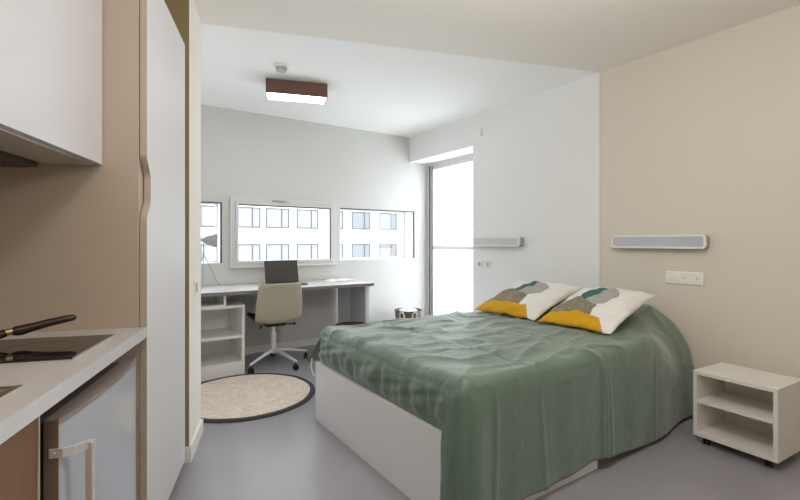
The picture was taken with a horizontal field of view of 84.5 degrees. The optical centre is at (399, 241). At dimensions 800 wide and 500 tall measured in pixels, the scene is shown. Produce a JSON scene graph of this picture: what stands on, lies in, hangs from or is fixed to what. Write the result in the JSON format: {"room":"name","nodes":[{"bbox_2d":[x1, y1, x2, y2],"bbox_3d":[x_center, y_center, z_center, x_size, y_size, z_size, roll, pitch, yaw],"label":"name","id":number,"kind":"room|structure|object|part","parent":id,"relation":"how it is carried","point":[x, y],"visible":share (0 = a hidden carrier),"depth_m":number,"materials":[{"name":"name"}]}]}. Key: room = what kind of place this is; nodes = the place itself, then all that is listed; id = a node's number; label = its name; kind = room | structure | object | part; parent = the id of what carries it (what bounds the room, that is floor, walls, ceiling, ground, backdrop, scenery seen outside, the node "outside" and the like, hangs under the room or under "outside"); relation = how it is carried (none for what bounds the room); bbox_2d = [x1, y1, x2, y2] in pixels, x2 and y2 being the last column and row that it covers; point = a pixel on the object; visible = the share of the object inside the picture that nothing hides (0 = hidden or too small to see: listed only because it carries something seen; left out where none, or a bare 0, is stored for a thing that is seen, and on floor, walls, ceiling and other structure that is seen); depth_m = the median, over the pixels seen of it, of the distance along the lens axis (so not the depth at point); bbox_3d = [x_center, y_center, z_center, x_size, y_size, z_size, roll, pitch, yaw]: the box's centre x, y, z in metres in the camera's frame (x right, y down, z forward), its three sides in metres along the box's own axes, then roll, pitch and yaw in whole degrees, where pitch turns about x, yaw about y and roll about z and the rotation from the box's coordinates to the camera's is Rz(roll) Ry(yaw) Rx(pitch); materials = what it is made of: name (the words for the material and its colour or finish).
{"room":"studio apartment","nodes":[
{"label":"studio apartment","id":0,"kind":"room"},
{"bbox_2d":[164,0,200,446],"bbox_3d":[-1.601,-0.090,2.389,0.902,2.500,0.373,0,0,-16],"label":"wall partition","id":1,"kind":"structure","parent":0,"point":[185,16],"depth_m":2.42,"materials":[{"name":"white paint"}]},
{"bbox_2d":[184,419,202,462],"bbox_3d":[-1.182,1.123,2.493,0.066,0.075,0.397,0,0,-16],"label":"baseboard","id":2,"kind":"structure","parent":1,"relation":"attached to","point":[190,450],"depth_m":2.40,"materials":[{"name":"white wood"}]},
{"bbox_2d":[193,279,197,295],"bbox_3d":[-1.152,0.260,2.482,0.014,0.090,0.084,0,0,-16],"label":"light switch","id":3,"kind":"object","parent":1,"relation":"attached to","point":[195,282],"visible":1,"depth_m":2.46,"materials":[{"name":"white plastic"}]},
{"bbox_2d":[201,104,426,346],"bbox_3d":[-1.352,-0.090,4.872,3.980,2.500,0.300,0,0,-34],"label":"wall","id":4,"kind":"structure","parent":0,"point":[244,154],"depth_m":4.98,"materials":[{"name":"white paint"}]},
{"bbox_2d":[201,201,221,262],"bbox_3d":[-2.302,-0.088,4.217,1.073,0.607,0.271,0,0,-34],"label":"window","id":5,"kind":"structure","parent":4,"relation":"in","point":[202,202],"depth_m":4.40,"materials":[{"name":"white"}]},
{"bbox_2d":[245,338,319,351],"bbox_3d":[-1.315,1.125,4.709,3.460,0.070,0.012,0,0,-34],"label":"baseboard","id":6,"kind":"structure","parent":4,"relation":"attached to","point":[292,344],"depth_m":4.79,"materials":[{"name":"white"}]},
{"bbox_2d":[230,197,335,267],"bbox_3d":[-1.216,-0.090,4.728,1.155,0.720,0.082,0,0,-34],"label":"window","id":7,"kind":"structure","parent":4,"relation":"in","point":[235,202],"depth_m":4.62,"materials":[{"name":"white"}]},
{"bbox_2d":[340,208,414,258],"bbox_3d":[-0.330,-0.088,5.539,1.069,0.607,0.271,0,0,-34],"label":"window","id":8,"kind":"structure","parent":4,"relation":"in","point":[348,209],"depth_m":5.72,"materials":[{"name":"white"}]},
{"bbox_2d":[168,345,799,499],"bbox_3d":[-0.181,1.210,1.895,5.310,0.100,6.550,0,0,-34],"label":"floor","id":9,"kind":"structure","parent":0,"point":[290,455],"depth_m":2.25,"materials":[{"name":"grey plastic"}]},
{"bbox_2d":[0,416,39,499],"bbox_3d":[-0.838,0.752,0.161,0.553,0.816,1.461,0,0,-16],"label":"base cabinet","id":10,"kind":"object","parent":9,"relation":"on","point":[20,453],"visible":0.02,"depth_m":0.88,"materials":[{"name":"brown laminate"}]},
{"bbox_2d":[0,327,146,444],"bbox_3d":[-0.907,0.326,0.457,0.599,0.037,2.168,0,0,-16],"label":"countertop","id":11,"kind":"structure","parent":10,"relation":"on","point":[45,384],"depth_m":1.02,"materials":[{"name":"white laminate"}]},
{"bbox_2d":[0,385,22,398],"bbox_3d":[-0.942,0.383,0.649,0.427,0.158,0.470,0,0,-16],"label":"sink","id":12,"kind":"object","parent":11,"relation":"in","point":[4,390],"visible":1,"depth_m":0.91,"materials":[{"name":"silver metal"}]},
{"bbox_2d":[0,334,115,363],"bbox_3d":[-1.128,0.304,1.225,0.497,0.005,0.307,0,0,-16],"label":"cooktop","id":13,"kind":"object","parent":11,"relation":"in","point":[70,347],"visible":1,"depth_m":1.25,"materials":[{"name":"black glass"}]},
{"bbox_2d":[0,314,76,338],"bbox_3d":[-1.157,0.267,1.232,0.387,0.068,0.210,0,0,-30],"label":"frying pan","id":14,"kind":"object","parent":13,"relation":"on","point":[26,328],"visible":1,"depth_m":1.33,"materials":[{"name":"black metal"}]},
{"bbox_2d":[40,356,135,499],"bbox_3d":[-1.067,0.770,1.160,0.629,0.759,0.559,0,0,-16],"label":"fridge","id":15,"kind":"object","parent":9,"relation":"on","point":[88,437],"visible":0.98,"depth_m":1.13,"materials":[{"name":"grey"}]},
{"bbox_3d":[-0.763,0.747,0.963,0.028,0.706,0.002,0,0,-16],"label":"trim","id":16,"kind":"part","parent":15,"relation":"part of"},
{"bbox_3d":[-0.731,0.707,0.984,0.021,0.507,0.084,0,0,42],"label":"door handle","id":17,"kind":"part","parent":15,"relation":"part of","materials":[{"name":"beige metal"}]},
{"bbox_2d":[0,0,184,499],"bbox_3d":[-1.292,0.077,1.834,0.598,2.165,0.688,0,0,-16],"label":"wardrobe","id":18,"kind":"object","parent":9,"relation":"on","point":[103,245],"visible":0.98,"depth_m":1.57,"materials":[{"name":"beige laminate"}]},
{"bbox_2d":[0,127,93,167],"bbox_3d":[-1.188,-0.259,1.202,0.398,0.034,0.576,0,0,-14],"label":"hood","id":19,"kind":"object","parent":18,"relation":"attached to","point":[16,150],"visible":0.85,"depth_m":1.32,"materials":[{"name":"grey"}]},
{"bbox_3d":[-0.940,-0.195,1.596,0.003,0.200,0.037,0,0,-16],"label":"door handle","id":20,"kind":"part","parent":18,"relation":"part of","materials":[{"name":"beige wood"}]},
{"bbox_3d":[-1.016,0.056,1.914,0.022,2.118,0.683,0,0,-16],"label":"door","id":21,"kind":"part","parent":18,"relation":"part of","materials":[{"name":"white laminate"}]},
{"bbox_2d":[201,299,244,380],"bbox_3d":[-1.765,0.856,3.831,0.695,0.608,0.430,0,0,-34],"label":"shelf unit","id":22,"kind":"object","parent":9,"relation":"on","point":[222,327],"visible":0.47,"depth_m":3.94,"materials":[{"name":"white laminate"}]},
{"bbox_2d":[201,296,225,307],"bbox_3d":[-1.793,0.507,3.770,0.500,0.089,0.340,0,0,-34],"label":"box","id":23,"kind":"object","parent":22,"relation":"on","point":[214,301],"visible":0.34,"depth_m":3.85,"materials":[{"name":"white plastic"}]},
{"bbox_3d":[-1.882,0.867,4.006,0.651,0.586,0.010,0,0,-34],"label":"panel","id":24,"kind":"part","parent":22,"relation":"part of","materials":[{"name":"white plastic"}]},
{"bbox_3d":[-1.763,0.826,3.829,0.651,0.022,0.416,0,0,-34],"label":"shelf","id":25,"kind":"part","parent":22,"relation":"part of","materials":[{"name":"white plastic"}]},
{"bbox_3d":[-1.763,1.056,3.829,0.651,0.022,0.416,0,0,-34],"label":"shelf","id":26,"kind":"part","parent":22,"relation":"part of","materials":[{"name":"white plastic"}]},
{"bbox_3d":[-1.486,0.867,4.019,0.022,0.586,0.430,0,0,-34],"label":"panel","id":27,"kind":"part","parent":22,"relation":"part of","materials":[{"name":"white plastic"}]},
{"bbox_2d":[201,373,314,422],"bbox_3d":[-1.170,1.151,3.325,1.040,0.016,1.040,0,0,-34],"label":"round rug","id":28,"kind":"object","parent":9,"relation":"on","point":[252,396],"visible":0.77,"depth_m":3.28,"materials":[{"name":"carpet"}]},
{"bbox_2d":[245,282,307,373],"bbox_3d":[-1.185,0.765,4.183,0.656,0.789,0.669,0,0,-32],"label":"desk chair","id":29,"kind":"object","parent":9,"relation":"on","point":[276,304],"visible":0.95,"depth_m":3.98,"materials":[{"name":"grey fabric"}]},
{"bbox_2d":[201,278,373,322],"bbox_3d":[-1.375,0.794,4.234,2.192,0.731,0.705,0,0,-34],"label":"desk","id":30,"kind":"object","parent":9,"relation":"on","point":[353,296],"visible":0.32,"depth_m":4.53,"materials":[{"name":"grey wood"}]},
{"bbox_2d":[201,234,219,287],"bbox_3d":[-1.800,0.175,4.115,0.240,0.504,0.168,0,0,-34],"label":"desk lamp","id":31,"kind":"object","parent":30,"relation":"on","point":[211,240],"visible":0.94,"depth_m":4.12,"materials":[{"name":"grey metal"}]},
{"bbox_3d":[-1.823,0.270,4.069,0.008,0.313,0.123,0,0,-17],"label":"leg","id":32,"kind":"part","parent":31,"relation":"part of","materials":[{"name":"grey metal"}]},
{"bbox_3d":[-1.797,-0.009,4.136,0.159,0.136,0.135,0,0,-34],"label":"lamp shade","id":33,"kind":"part","parent":31,"relation":"part of","materials":[{"name":"grey metal"}]},
{"bbox_3d":[-1.791,0.270,4.181,0.008,0.314,0.158,0,0,41],"label":"leg","id":34,"kind":"part","parent":31,"relation":"part of","materials":[{"name":"grey metal"}]},
{"bbox_2d":[264,260,307,284],"bbox_3d":[-1.138,0.311,4.377,0.345,0.236,0.298,0,0,-34],"label":"laptop","id":35,"kind":"object","parent":30,"relation":"on","point":[280,271],"visible":0.79,"depth_m":4.46,"materials":[{"name":"grey"}]},
{"bbox_2d":[323,278,357,281],"bbox_3d":[-0.645,0.419,4.787,0.310,0.020,0.220,0,0,-32],"label":"magazine","id":36,"kind":"object","parent":30,"relation":"on","point":[340,279],"visible":0.98,"depth_m":4.74,"materials":[{"name":"white paper"}]},
{"bbox_3d":[-0.520,0.809,4.816,0.030,0.701,0.680,0,0,-34],"label":"leg panel","id":37,"kind":"part","parent":30,"relation":"part of","materials":[{"name":"white"}]},
{"bbox_2d":[335,322,364,325],"bbox_3d":[-0.467,0.981,4.262,0.336,0.361,0.336,0,0,-34],"label":"stool","id":38,"kind":"object","parent":9,"relation":"on","point":[341,323],"visible":0.23,"depth_m":4.30,"materials":[{"name":"black plastic"}]},
{"bbox_2d":[394,307,421,318],"bbox_3d":[0.103,0.991,5.306,0.349,0.339,0.360,0,0,-34],"label":"wicker basket","id":39,"kind":"object","parent":9,"relation":"on","point":[398,314],"visible":0.35,"depth_m":5.18,"materials":[{"name":"beige wicker"}]},
{"bbox_2d":[399,307,416,311],"bbox_3d":[0.103,0.852,5.336,0.250,0.119,0.259,0,0,-34],"label":"towel","id":40,"kind":"object","parent":39,"relation":"in","point":[407,309],"visible":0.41,"depth_m":5.28,"materials":[{"name":"white fabric"}]},
{"bbox_2d":[316,361,599,499],"bbox_3d":[0.698,0.910,2.873,2.080,0.500,1.385,0,0,-34],"label":"bed","id":41,"kind":"object","parent":9,"relation":"on","point":[405,449],"visible":0.33,"depth_m":2.16,"materials":[{"name":"white wood"}]},
{"bbox_2d":[308,294,693,499],"bbox_3d":[0.650,0.783,2.916,2.169,0.709,1.616,0,0,-34],"label":"blanket","id":42,"kind":"object","parent":41,"relation":"on","point":[519,406],"visible":0.88,"depth_m":2.18,"materials":[{"name":"green fabric"}]},
{"bbox_2d":[474,281,582,320],"bbox_3d":[0.991,0.436,3.433,0.566,0.231,0.600,0,0,-34],"label":"pillow","id":43,"kind":"object","parent":42,"relation":"on","point":[523,299],"visible":1,"depth_m":3.31,"materials":[{"name":"fabric"}]},
{"bbox_2d":[537,287,656,333],"bbox_3d":[1.313,0.433,2.953,0.568,0.231,0.525,0,0,-35],"label":"pillow","id":44,"kind":"object","parent":42,"relation":"on","point":[600,309],"visible":1,"depth_m":2.84,"materials":[{"name":"fabric"}]},
{"bbox_2d":[693,362,799,467],"bbox_3d":[1.928,0.950,2.448,0.330,0.420,0.392,0,0,-30],"label":"nightstand","id":45,"kind":"object","parent":9,"relation":"on","point":[755,412],"visible":1,"depth_m":2.44,"materials":[{"name":"white laminate"}]},
{"bbox_3d":[1.835,0.935,2.609,0.328,0.350,0.020,0,0,-30],"label":"panel","id":46,"kind":"part","parent":45,"relation":"part of","materials":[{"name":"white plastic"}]},
{"bbox_2d":[697,390,772,423],"bbox_3d":[1.927,0.913,2.447,0.314,0.018,0.352,0,0,-30],"label":"shelf","id":47,"kind":"object","parent":45,"relation":"attached to","point":[750,405],"depth_m":2.47,"materials":[{"name":"white wood"}]},
{"bbox_3d":[2.066,0.935,2.528,0.008,0.350,0.352,0,0,-30],"label":"panel","id":48,"kind":"part","parent":45,"relation":"part of","materials":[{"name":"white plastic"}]},
{"bbox_3d":[2.023,0.935,2.288,0.328,0.350,0.020,0,0,-30],"label":"panel","id":49,"kind":"part","parent":45,"relation":"part of","materials":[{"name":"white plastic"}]},
{"bbox_2d":[193,0,799,137],"bbox_3d":[-0.243,-1.390,1.853,5.460,0.100,6.550,0,0,-34],"label":"ceiling","id":50,"kind":"structure","parent":0,"point":[404,68],"depth_m":3.06,"materials":[{"name":"white paint"}]},
{"bbox_2d":[274,63,288,72],"bbox_3d":[-0.905,-1.318,3.360,0.108,0.044,0.108,0,0,-34],"label":"smoke detector","id":51,"kind":"object","parent":50,"relation":"attached to","point":[280,67],"visible":1,"depth_m":3.33,"materials":[{"name":"white plastic"}]},
{"bbox_2d":[266,78,326,103],"bbox_3d":[-0.882,-1.280,3.755,0.500,0.120,0.200,0,0,-16],"label":"ceiling lamp","id":52,"kind":"object","parent":50,"relation":"attached to","point":[276,89],"visible":1,"depth_m":3.68,"materials":[{"name":"brown wood"}]},
{"bbox_2d":[267,93,325,103],"bbox_3d":[-0.882,-1.225,3.755,0.481,0.006,0.181,0,0,-16],"label":"diffuser","id":53,"kind":"object","parent":52,"relation":"attached to","point":[315,98],"depth_m":3.73,"materials":[{"name":"white plastic"}]},
{"bbox_2d":[409,4,799,377],"bbox_3d":[1.983,-0.090,3.166,0.300,2.500,6.250,0,0,-34],"label":"wall","id":54,"kind":"structure","parent":0,"point":[702,135],"depth_m":3.03,"materials":[{"name":"beige paint"}]},
{"bbox_2d":[427,154,472,314],"bbox_3d":[0.719,0.070,5.354,0.082,2.180,1.206,0,0,-34],"label":"window frame","id":55,"kind":"structure","parent":54,"relation":"in","point":[431,168],"depth_m":5.77,"materials":[{"name":"white metal"}]},
{"bbox_2d":[477,260,482,267],"bbox_3d":[0.834,0.235,4.599,0.012,0.080,0.080,0,0,-34],"label":"wall socket","id":56,"kind":"object","parent":54,"relation":"attached to","point":[479,262],"visible":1,"depth_m":4.59,"materials":[{"name":"white plastic"}]},
{"bbox_2d":[479,127,482,135],"bbox_3d":[0.841,-1.140,4.573,0.030,0.090,0.024,0,0,-34],"label":"wall sensor","id":57,"kind":"object","parent":54,"relation":"attached to","point":[480,128],"visible":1,"depth_m":4.56,"materials":[{"name":"white plastic"}]},
{"bbox_2d":[485,260,490,268],"bbox_3d":[0.900,0.235,4.498,0.014,0.080,0.080,0,0,-34],"label":"light switch","id":58,"kind":"object","parent":54,"relation":"attached to","point":[487,263],"visible":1,"depth_m":4.50,"materials":[{"name":"white plastic"}]},
{"bbox_2d":[473,237,523,246],"bbox_3d":[0.962,0.001,4.359,0.068,0.093,0.622,0,0,-34],"label":"wall lamp","id":59,"kind":"object","parent":54,"relation":"attached to","point":[477,241],"visible":1,"depth_m":4.29,"materials":[{"name":"grey metal"}]},
{"bbox_3d":[0.940,0.001,4.345,0.009,0.065,0.594,0,0,-34],"label":"light panel","id":60,"kind":"part","parent":59,"relation":"part of","materials":[{"name":"grey plastic"}]},
{"bbox_2d":[599,72,600,286],"bbox_3d":[1.585,-0.090,3.487,0.004,2.500,0.012,0,0,-34],"label":"trim","id":61,"kind":"structure","parent":54,"relation":"attached to","point":[599,72],"depth_m":3.48,"materials":[{"name":"white"}]},
{"bbox_2d":[611,234,709,248],"bbox_3d":[1.808,0.001,3.096,0.068,0.093,0.632,0,0,-34],"label":"wall lamp","id":62,"kind":"object","parent":54,"relation":"attached to","point":[698,241],"visible":1,"depth_m":3.04,"materials":[{"name":"grey metal"}]},
{"bbox_3d":[1.787,0.001,3.082,0.009,0.065,0.604,0,0,-34],"label":"light panel","id":63,"kind":"part","parent":62,"relation":"part of","materials":[{"name":"white plastic"}]},
{"bbox_2d":[666,271,703,285],"bbox_3d":[1.923,0.246,2.968,0.019,0.084,0.228,0,0,-34],"label":"wall socket","id":64,"kind":"object","parent":54,"relation":"attached to","point":[676,277],"visible":1,"depth_m":2.96,"materials":[{"name":"white plastic"}]},
{"bbox_3d":[1.871,0.247,3.037,0.009,0.060,0.060,0,0,-34],"label":"dimmer knob","id":65,"kind":"part","parent":64,"relation":"part of","materials":[{"name":"white plastic"}]},
{"label":"outside","id":66,"kind":"structure","parent":0,"visible":0},
{"bbox_2d":[201,162,472,314],"bbox_3d":[-6.458,1.410,36.569,90.000,17.500,8.060,0,0,-34],"label":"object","id":67,"kind":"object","parent":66,"point":[265,233],"visible":0.17,"depth_m":34.72,"materials":[{"name":"grey"}]},
{"bbox_3d":[-11.898,-1.605,28.145,1.500,1.230,0.055,0,0,-34],"label":"pane","id":68,"kind":"part","parent":67,"relation":"part of","materials":[{"name":"grey glass"}]},
{"bbox_3d":[-11.898,0.860,28.145,1.500,1.230,0.055,0,0,-34],"label":"pane","id":69,"kind":"part","parent":67,"relation":"part of","materials":[{"name":"grey"}]},
{"bbox_3d":[-10.132,-1.605,29.328,1.500,1.230,0.055,0,0,-34],"label":"pane","id":70,"kind":"part","parent":67,"relation":"part of","materials":[{"name":"grey"}]},
{"bbox_3d":[-10.132,0.860,29.328,1.500,1.230,0.055,0,0,-34],"label":"pane","id":71,"kind":"part","parent":67,"relation":"part of","materials":[{"name":"grey"}]},
{"bbox_3d":[-8.475,-1.605,30.439,1.500,1.230,0.055,0,0,-34],"label":"pane","id":72,"kind":"part","parent":67,"relation":"part of","materials":[{"name":"grey"}]},
{"bbox_3d":[-8.475,0.860,30.439,1.500,1.230,0.055,0,0,-34],"label":"pane","id":73,"kind":"part","parent":67,"relation":"part of","materials":[{"name":"grey"}]},
{"bbox_3d":[-6.657,-1.605,31.659,1.500,1.230,0.055,0,0,-34],"label":"pane","id":74,"kind":"part","parent":67,"relation":"part of","materials":[{"name":"grey"}]},
{"bbox_3d":[-6.657,0.860,31.659,1.500,1.230,0.055,0,0,-34],"label":"pane","id":75,"kind":"part","parent":67,"relation":"part of","materials":[{"name":"grey"}]},
{"bbox_3d":[-4.992,-1.605,32.775,1.500,1.230,0.055,0,0,-34],"label":"pane","id":76,"kind":"part","parent":67,"relation":"part of","materials":[{"name":"grey glass"}]},
{"bbox_3d":[-3.023,-1.605,34.095,1.500,1.230,0.055,0,0,-34],"label":"pane","id":77,"kind":"part","parent":67,"relation":"part of","materials":[{"name":"grey"}]},
{"bbox_3d":[-3.023,0.860,34.095,1.500,1.230,0.055,0,0,-34],"label":"pane","id":78,"kind":"part","parent":67,"relation":"part of","materials":[{"name":"grey"}]},
{"bbox_3d":[-0.969,-1.605,35.472,1.500,1.230,0.055,0,0,-34],"label":"pane","id":79,"kind":"part","parent":67,"relation":"part of","materials":[{"name":"grey glass"}]},
{"bbox_3d":[-0.969,0.860,35.472,1.500,1.230,0.055,0,0,-34],"label":"pane","id":80,"kind":"part","parent":67,"relation":"part of","materials":[{"name":"grey"}]},
{"bbox_3d":[-1.221,-0.090,-0.006,1.622,2.500,4.299,0,0,-34],"label":"wall","id":81,"kind":"structure","parent":0,"visible":0},
{"bbox_2d":[0,0,101,164],"bbox_3d":[-1.179,-0.654,1.206,0.426,0.771,0.588,0,0,-14],"label":"upper cabinet","id":82,"kind":"object","parent":81,"relation":"attached to","point":[51,50],"visible":1,"depth_m":1.23,"materials":[{"name":"white laminate"}]}
]}

